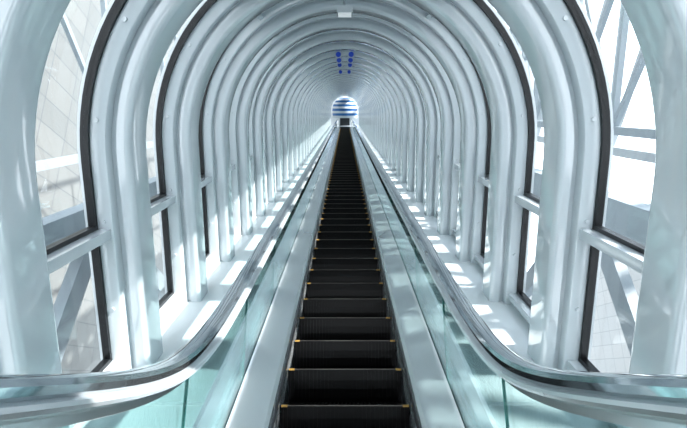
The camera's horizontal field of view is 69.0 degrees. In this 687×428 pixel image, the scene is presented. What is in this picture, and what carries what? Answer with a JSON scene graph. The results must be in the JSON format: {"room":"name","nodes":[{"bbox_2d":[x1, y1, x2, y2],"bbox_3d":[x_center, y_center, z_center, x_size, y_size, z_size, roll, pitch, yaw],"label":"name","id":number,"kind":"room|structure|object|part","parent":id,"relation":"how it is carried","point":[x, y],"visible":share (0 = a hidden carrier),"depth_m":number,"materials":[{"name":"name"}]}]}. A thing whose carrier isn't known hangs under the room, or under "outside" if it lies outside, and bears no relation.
{"room":"escalator tunnel","nodes":[
{"label":"escalator tunnel","id":0,"kind":"room"},
{"bbox_2d":[331,96,358,128],"bbox_3d":[0.124,-9.696,47.011,3.200,4.034,3.892,0,-18,0],"label":"portal","id":1,"kind":"object","parent":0,"point":[344,109],"visible":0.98,"depth_m":45.53,"materials":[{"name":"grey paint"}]},
{"bbox_2d":[337,0,352,16],"bbox_3d":[0.011,-1.978,4.461,0.140,0.392,0.200,0,12,0],"label":"ceiling lamp","id":2,"kind":"object","parent":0,"point":[344,10],"depth_m":4.40,"materials":[{"name":"white plastic"}]},
{"bbox_2d":[73,125,617,427],"bbox_3d":[0.064,-3.226,23.765,3.000,23.214,40.278,0,-18,0],"label":"floor","id":3,"kind":"structure","parent":0,"point":[480,387],"depth_m":3.42,"materials":[{"name":"white paint"}]},
{"bbox_2d":[0,119,686,427],"bbox_3d":[0.060,-3.423,22.215,1.500,23.267,43.272,0,-18,0],"label":"escalator","id":4,"kind":"object","parent":3,"relation":"on","point":[344,304],"visible":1,"depth_m":3.57,"materials":[{"name":"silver metal"}]},
{"bbox_3d":[-0.585,-3.923,22.379,0.090,22.215,43.272,0,-18,0],"label":"handrail","id":5,"kind":"part","parent":4,"relation":"part of","materials":[{"name":"grey"}]},
{"bbox_3d":[-0.585,-3.665,22.299,0.012,22.559,42.775,0,-18,0],"label":"glass balustrade","id":6,"kind":"part","parent":4,"relation":"part of","materials":[{"name":"teal"}]},
{"bbox_3d":[0.060,-2.801,22.015,1.500,21.959,42.776,0,-18,0],"label":"truss casing","id":7,"kind":"part","parent":4,"relation":"part of","materials":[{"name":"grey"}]},
{"bbox_3d":[0.705,-3.667,22.296,0.012,22.559,42.775,0,-18,0],"label":"glass balustrade","id":8,"kind":"part","parent":4,"relation":"part of","materials":[{"name":"teal"}]},
{"bbox_3d":[0.705,-3.925,22.375,0.090,22.215,43.272,0,-18,0],"label":"handrail","id":9,"kind":"part","parent":4,"relation":"part of","materials":[{"name":"grey"}]},
{"bbox_2d":[0,0,686,427],"bbox_3d":[0.005,-0.178,1.906,3.060,2.688,1.765,0,-18,0],"label":"rib","id":10,"kind":"object","parent":3,"relation":"attached to","point":[29,344],"visible":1,"depth_m":1.90,"materials":[{"name":"grey paint"}]},
{"bbox_2d":[293,66,395,169],"bbox_3d":[0.035,-2.589,13.150,3.060,2.688,1.765,0,-18,0],"label":"rib","id":11,"kind":"object","parent":3,"relation":"attached to","point":[295,116],"visible":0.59,"depth_m":13.02,"materials":[{"name":"grey paint"}]},
{"bbox_2d":[301,73,387,160],"bbox_3d":[0.041,-3.071,15.399,3.060,2.688,1.765,0,-18,0],"label":"rib","id":12,"kind":"object","parent":3,"relation":"attached to","point":[337,74],"visible":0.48,"depth_m":15.27,"materials":[{"name":"grey paint"}]},
{"bbox_2d":[307,77,381,153],"bbox_3d":[0.047,-3.553,17.648,3.060,2.688,1.765,0,-18,0],"label":"rib","id":13,"kind":"object","parent":3,"relation":"attached to","point":[361,82],"visible":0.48,"depth_m":17.51,"materials":[{"name":"grey paint"}]},
{"bbox_2d":[315,84,373,144],"bbox_3d":[0.058,-4.517,22.146,3.060,2.688,1.765,0,-18,0],"label":"rib","id":14,"kind":"object","parent":3,"relation":"attached to","point":[338,84],"visible":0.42,"depth_m":22.00,"materials":[{"name":"grey paint"}]},
{"bbox_2d":[319,87,369,139],"bbox_3d":[0.067,-5.241,25.519,3.060,2.688,1.765,0,-18,0],"label":"rib","id":15,"kind":"object","parent":3,"relation":"attached to","point":[340,87],"visible":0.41,"depth_m":25.40,"materials":[{"name":"grey paint"}]},
{"bbox_2d":[320,88,368,137],"bbox_3d":[0.070,-5.482,26.644,3.060,2.688,1.765,0,-18,0],"label":"rib","id":16,"kind":"object","parent":3,"relation":"attached to","point":[339,88],"visible":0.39,"depth_m":26.52,"materials":[{"name":"grey paint"}]},
{"bbox_2d":[321,89,367,136],"bbox_3d":[0.073,-5.723,27.768,3.060,2.688,1.765,0,-18,0],"label":"rib","id":17,"kind":"object","parent":3,"relation":"attached to","point":[339,89],"visible":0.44,"depth_m":27.64,"materials":[{"name":"grey paint"}]},
{"bbox_2d":[322,89,366,135],"bbox_3d":[0.076,-5.964,28.893,3.060,2.688,1.765,0,-18,0],"label":"rib","id":18,"kind":"object","parent":3,"relation":"attached to","point":[343,89],"visible":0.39,"depth_m":28.76,"materials":[{"name":"grey paint"}]},
{"bbox_2d":[323,90,365,134],"bbox_3d":[0.079,-6.205,30.017,3.060,2.688,1.765,0,-18,0],"label":"rib","id":19,"kind":"object","parent":3,"relation":"attached to","point":[341,90],"visible":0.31,"depth_m":29.88,"materials":[{"name":"grey paint"}]},
{"bbox_2d":[326,92,362,130],"bbox_3d":[0.091,-7.169,34.515,3.060,2.688,1.765,0,-18,0],"label":"rib","id":20,"kind":"object","parent":3,"relation":"attached to","point":[343,92],"visible":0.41,"depth_m":34.38,"materials":[{"name":"grey paint"}]},
{"bbox_2d":[327,93,361,129],"bbox_3d":[0.097,-7.651,36.764,3.060,2.688,1.765,0,-18,0],"label":"rib","id":21,"kind":"object","parent":3,"relation":"attached to","point":[342,93],"visible":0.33,"depth_m":36.64,"materials":[{"name":"grey paint"}]},
{"bbox_2d":[328,94,360,127],"bbox_3d":[0.103,-8.133,39.013,3.060,2.688,1.765,0,-18,0],"label":"rib","id":22,"kind":"object","parent":3,"relation":"attached to","point":[341,94],"visible":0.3,"depth_m":38.90,"materials":[{"name":"grey paint"}]},
{"bbox_2d":[329,95,359,126],"bbox_3d":[0.109,-8.616,41.262,3.060,2.688,1.765,0,-18,0],"label":"rib","id":23,"kind":"object","parent":3,"relation":"attached to","point":[340,95],"visible":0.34,"depth_m":41.16,"materials":[{"name":"grey paint"}]},
{"bbox_2d":[153,0,536,303],"bbox_3d":[0.011,-0.660,4.155,3.060,2.688,1.765,0,-18,0],"label":"rib","id":24,"kind":"object","parent":3,"relation":"attached to","point":[496,68],"visible":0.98,"depth_m":4.03,"materials":[{"name":"grey paint"}]},
{"bbox_2d":[202,0,487,262],"bbox_3d":[0.014,-0.901,5.279,3.060,2.688,1.765,0,-18,0],"label":"rib","id":25,"kind":"object","parent":3,"relation":"attached to","point":[253,37],"visible":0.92,"depth_m":5.10,"materials":[{"name":"grey paint"}]},
{"bbox_2d":[229,14,460,235],"bbox_3d":[0.017,-1.143,6.404,3.060,2.688,1.765,0,-18,0],"label":"rib","id":26,"kind":"object","parent":3,"relation":"attached to","point":[450,138],"visible":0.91,"depth_m":6.23,"materials":[{"name":"grey paint"}]},
{"bbox_2d":[249,30,440,216],"bbox_3d":[0.020,-1.384,7.528,3.060,2.688,1.765,0,-18,0],"label":"rib","id":27,"kind":"object","parent":3,"relation":"attached to","point":[433,133],"visible":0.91,"depth_m":7.37,"materials":[{"name":"grey paint"}]},
{"bbox_2d":[263,42,426,202],"bbox_3d":[0.023,-1.625,8.653,3.060,2.688,1.765,0,-18,0],"label":"rib","id":28,"kind":"object","parent":3,"relation":"attached to","point":[268,119],"visible":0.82,"depth_m":8.50,"materials":[{"name":"grey paint"}]},
{"bbox_2d":[274,51,415,191],"bbox_3d":[0.026,-1.866,9.777,3.060,2.688,1.765,0,-18,0],"label":"rib","id":29,"kind":"object","parent":3,"relation":"attached to","point":[411,145],"visible":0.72,"depth_m":9.65,"materials":[{"name":"grey paint"}]},
{"bbox_2d":[282,57,407,182],"bbox_3d":[0.029,-2.107,10.902,3.060,2.688,1.765,0,-18,0],"label":"rib","id":30,"kind":"object","parent":3,"relation":"attached to","point":[404,126],"visible":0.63,"depth_m":10.78,"materials":[{"name":"grey paint"}]},
{"bbox_2d":[288,62,401,175],"bbox_3d":[0.032,-2.348,12.026,3.060,2.688,1.765,0,-18,0],"label":"rib","id":31,"kind":"object","parent":3,"relation":"attached to","point":[307,79],"visible":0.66,"depth_m":11.90,"materials":[{"name":"grey paint"}]},
{"bbox_2d":[298,70,391,164],"bbox_3d":[0.038,-2.830,14.275,3.060,2.688,1.765,0,-18,0],"label":"rib","id":32,"kind":"object","parent":3,"relation":"attached to","point":[375,83],"visible":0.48,"depth_m":14.15,"materials":[{"name":"grey paint"}]},
{"bbox_2d":[305,75,384,156],"bbox_3d":[0.044,-3.312,16.524,3.060,2.688,1.765,0,-18,0],"label":"rib","id":33,"kind":"object","parent":3,"relation":"attached to","point":[341,76],"visible":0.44,"depth_m":16.39,"materials":[{"name":"grey paint"}]},
{"bbox_2d":[310,79,379,150],"bbox_3d":[0.050,-3.794,18.773,3.060,2.688,1.765,0,-18,0],"label":"rib","id":34,"kind":"object","parent":3,"relation":"attached to","point":[364,86],"visible":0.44,"depth_m":18.63,"materials":[{"name":"grey paint"}]},
{"bbox_2d":[312,81,377,148],"bbox_3d":[0.052,-4.035,19.897,3.060,2.688,1.765,0,-18,0],"label":"rib","id":35,"kind":"object","parent":3,"relation":"attached to","point":[369,93],"visible":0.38,"depth_m":19.77,"materials":[{"name":"grey paint"}]},
{"bbox_2d":[314,82,375,146],"bbox_3d":[0.056,-4.276,21.022,3.060,2.688,1.765,0,-18,0],"label":"rib","id":36,"kind":"object","parent":3,"relation":"attached to","point":[344,82],"visible":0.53,"depth_m":20.89,"materials":[{"name":"grey paint"}]},
{"bbox_2d":[317,85,372,142],"bbox_3d":[0.061,-4.758,23.270,3.060,2.688,1.765,0,-18,0],"label":"rib","id":37,"kind":"object","parent":3,"relation":"attached to","point":[339,85],"visible":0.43,"depth_m":23.15,"materials":[{"name":"grey paint"}]},
{"bbox_2d":[318,86,371,140],"bbox_3d":[0.064,-5.000,24.395,3.060,2.688,1.765,0,-18,0],"label":"rib","id":38,"kind":"object","parent":3,"relation":"attached to","point":[340,86],"visible":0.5,"depth_m":24.28,"materials":[{"name":"grey paint"}]},
{"bbox_2d":[325,91,364,132],"bbox_3d":[0.085,-6.687,32.266,3.060,2.688,1.765,0,-18,0],"label":"rib","id":39,"kind":"object","parent":3,"relation":"attached to","point":[342,91],"visible":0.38,"depth_m":32.19,"materials":[{"name":"grey paint"}]},
{"bbox_2d":[324,91,365,133],"bbox_3d":[0.082,-6.446,31.142,3.060,2.688,1.765,0,-18,0],"label":"rib","id":40,"kind":"object","parent":3,"relation":"attached to","point":[339,91],"visible":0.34,"depth_m":31.03,"materials":[{"name":"grey paint"}]},
{"bbox_2d":[326,92,363,131],"bbox_3d":[0.088,-6.928,33.391,3.060,2.688,1.765,0,-18,0],"label":"rib","id":41,"kind":"object","parent":3,"relation":"attached to","point":[340,92],"visible":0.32,"depth_m":33.24,"materials":[{"name":"grey paint"}]},
{"bbox_2d":[327,93,362,129],"bbox_3d":[0.094,-7.410,35.639,3.060,2.688,1.765,0,-18,0],"label":"rib","id":42,"kind":"object","parent":3,"relation":"attached to","point":[340,93],"visible":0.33,"depth_m":35.50,"materials":[{"name":"grey paint"}]},
{"bbox_2d":[328,94,361,128],"bbox_3d":[0.100,-7.892,37.888,3.060,2.688,1.765,0,-18,0],"label":"rib","id":43,"kind":"object","parent":3,"relation":"attached to","point":[340,94],"visible":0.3,"depth_m":37.78,"materials":[{"name":"grey paint"}]},
{"bbox_2d":[329,94,360,127],"bbox_3d":[0.106,-8.374,40.137,3.060,2.688,1.765,0,-18,0],"label":"rib","id":44,"kind":"object","parent":3,"relation":"attached to","point":[344,94],"visible":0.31,"depth_m":40.06,"materials":[{"name":"grey paint"}]},
{"bbox_2d":[330,95,359,125],"bbox_3d":[0.115,-9.098,43.511,3.060,2.688,1.765,0,-18,0],"label":"rib","id":45,"kind":"object","parent":3,"relation":"on","point":[343,95],"visible":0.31,"depth_m":43.42,"materials":[{"name":"grey paint"}]},
{"bbox_2d":[77,0,613,369],"bbox_3d":[0.008,-0.419,3.030,3.060,2.688,1.765,0,-18,0],"label":"rib","id":46,"kind":"object","parent":3,"relation":"attached to","point":[552,44],"visible":0.96,"depth_m":2.94,"materials":[{"name":"grey paint"}]},
{"bbox_3d":[0.059,-6.008,22.900,1.747,0.350,46.200,0,12,0],"label":"ceiling","id":47,"kind":"structure","parent":0,"visible":0},
{"bbox_2d":[338,70,350,73],"bbox_3d":[0.035,-3.902,13.464,0.362,0.305,0.208,0,-18,0],"label":"spotlights","id":48,"kind":"object","parent":47,"relation":"attached to","point":[339,71],"visible":0.64,"depth_m":13.41,"materials":[{"name":"blue"}]},
{"bbox_2d":[335,50,354,57],"bbox_3d":[0.023,-2.938,8.966,0.362,0.305,0.208,0,-18,0],"label":"spotlights","id":49,"kind":"object","parent":47,"relation":"attached to","point":[338,54],"visible":0.79,"depth_m":8.91,"materials":[{"name":"blue metal"}]},
{"bbox_2d":[336,57,353,63],"bbox_3d":[0.026,-3.179,10.090,0.362,0.305,0.208,0,-18,0],"label":"spotlights","id":50,"kind":"object","parent":47,"relation":"attached to","point":[338,60],"visible":0.68,"depth_m":10.04,"materials":[{"name":"blue"}]},
{"bbox_2d":[337,63,352,67],"bbox_3d":[0.029,-3.420,11.215,0.362,0.305,0.208,0,-18,0],"label":"spotlights","id":51,"kind":"object","parent":47,"relation":"attached to","point":[349,65],"visible":0.61,"depth_m":11.16,"materials":[{"name":"blue"}]},
{"bbox_3d":[-1.422,-3.338,23.477,0.090,0.110,46.200,0,12,0],"label":"wall","id":52,"kind":"structure","parent":0,"visible":0},
{"bbox_2d":[46,0,127,427],"bbox_3d":[-1.135,-0.192,2.494,0.716,2.584,1.942,0,-18,0],"label":"window","id":53,"kind":"structure","parent":52,"relation":"in","point":[65,250],"depth_m":2.80,"materials":[{"name":"black metal"}]},
{"bbox_2d":[150,0,216,322],"bbox_3d":[-1.132,-0.433,3.619,0.716,2.584,1.942,0,-18,0],"label":"window","id":54,"kind":"structure","parent":52,"relation":"in","point":[161,201],"depth_m":3.94,"materials":[{"name":"black metal"}]},
{"bbox_2d":[199,14,263,268],"bbox_3d":[-1.129,-0.674,4.743,0.716,2.584,1.942,0,-18,0],"label":"window","id":55,"kind":"structure","parent":52,"relation":"in","point":[205,180],"depth_m":5.14,"materials":[{"name":"black metal"}]},
{"bbox_2d":[231,34,278,236],"bbox_3d":[-1.126,-0.915,5.867,0.716,2.584,1.942,0,-18,0],"label":"window","id":56,"kind":"structure","parent":52,"relation":"in","point":[233,166],"depth_m":6.29,"materials":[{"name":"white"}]},
{"bbox_3d":[1.548,-3.341,23.468,0.090,0.110,46.200,0,12,0],"label":"wall","id":57,"kind":"structure","parent":0,"visible":0},
{"bbox_2d":[410,34,458,236],"bbox_3d":[1.158,-0.917,5.861,0.716,2.584,1.942,0,-18,0],"label":"window","id":58,"kind":"structure","parent":57,"relation":"in","point":[456,166],"depth_m":6.29,"materials":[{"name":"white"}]},
{"bbox_2d":[425,13,490,269],"bbox_3d":[1.155,-0.676,4.737,0.716,2.584,1.942,0,-18,0],"label":"window","id":59,"kind":"structure","parent":57,"relation":"in","point":[484,180],"depth_m":5.13,"materials":[{"name":"black metal"}]},
{"bbox_2d":[473,0,539,323],"bbox_3d":[1.152,-0.435,3.612,0.716,2.584,1.942,0,-18,0],"label":"window","id":60,"kind":"structure","parent":57,"relation":"in","point":[528,201],"depth_m":3.93,"materials":[{"name":"black"}]},
{"bbox_2d":[563,0,644,427],"bbox_3d":[1.149,-0.194,2.488,0.716,2.584,1.942,0,-18,0],"label":"window","id":61,"kind":"structure","parent":57,"relation":"in","point":[629,252],"depth_m":2.79,"materials":[{"name":"black metal"}]},
{"label":"outside","id":62,"kind":"structure","parent":0,"visible":0},
{"bbox_3d":[0.074,32.690,15.713,300.000,0.500,350.000,0,-18,0],"label":"plaza","id":63,"kind":"object","parent":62,"visible":0},
{"bbox_2d":[35,0,198,373],"bbox_3d":[-16.904,-5.670,36.038,4.000,85.000,85.000,0,-18,0],"label":"tower building","id":64,"kind":"structure","parent":63,"relation":"on","point":[59,188],"depth_m":27.25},
{"bbox_2d":[529,203,650,373],"bbox_3d":[28.096,15.700,28.995,4.000,40.000,85.000,0,-18,0],"label":"tower building","id":65,"kind":"structure","parent":63,"relation":"on","point":[610,353],"depth_m":49.35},
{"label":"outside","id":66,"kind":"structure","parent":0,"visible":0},
{"bbox_2d":[42,176,164,360],"bbox_3d":[-2.235,-2.993,24.163,0.160,27.949,46.797,0,-18,0],"label":"truss","id":67,"kind":"object","parent":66,"point":[57,226],"visible":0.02,"depth_m":4.12,"materials":[{"name":"white metal"}]},
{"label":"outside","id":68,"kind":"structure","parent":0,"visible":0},
{"bbox_2d":[525,168,649,355],"bbox_3d":[2.365,-3.046,24.141,0.160,28.035,46.850,0,-18,0],"label":"truss","id":69,"kind":"object","parent":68,"point":[625,216],"visible":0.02,"depth_m":4.06,"materials":[{"name":"white metal"}]},
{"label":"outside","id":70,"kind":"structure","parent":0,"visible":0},
{"bbox_2d":[36,0,193,171],"bbox_3d":[-5.541,-7.079,23.248,0.160,31.749,47.822,0,-18,0],"label":"truss","id":71,"kind":"object","parent":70,"point":[41,165],"visible":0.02,"depth_m":10.15,"materials":[{"name":"white metal"}]},
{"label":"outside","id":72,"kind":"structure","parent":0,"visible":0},
{"bbox_2d":[497,0,655,138],"bbox_3d":[4.061,-6.068,23.593,0.120,28.791,47.133,0,-18,0],"label":"truss","id":73,"kind":"object","parent":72,"point":[619,108],"visible":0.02,"depth_m":7.23,"materials":[{"name":"white metal"}]},
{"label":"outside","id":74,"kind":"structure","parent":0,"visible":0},
{"bbox_2d":[501,0,655,162],"bbox_3d":[6.560,-6.742,23.434,0.200,31.258,48.578,0,-18,0],"label":"truss","id":75,"kind":"object","parent":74,"point":[641,155],"visible":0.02,"depth_m":11.78,"materials":[{"name":"grey metal"}]}
]}

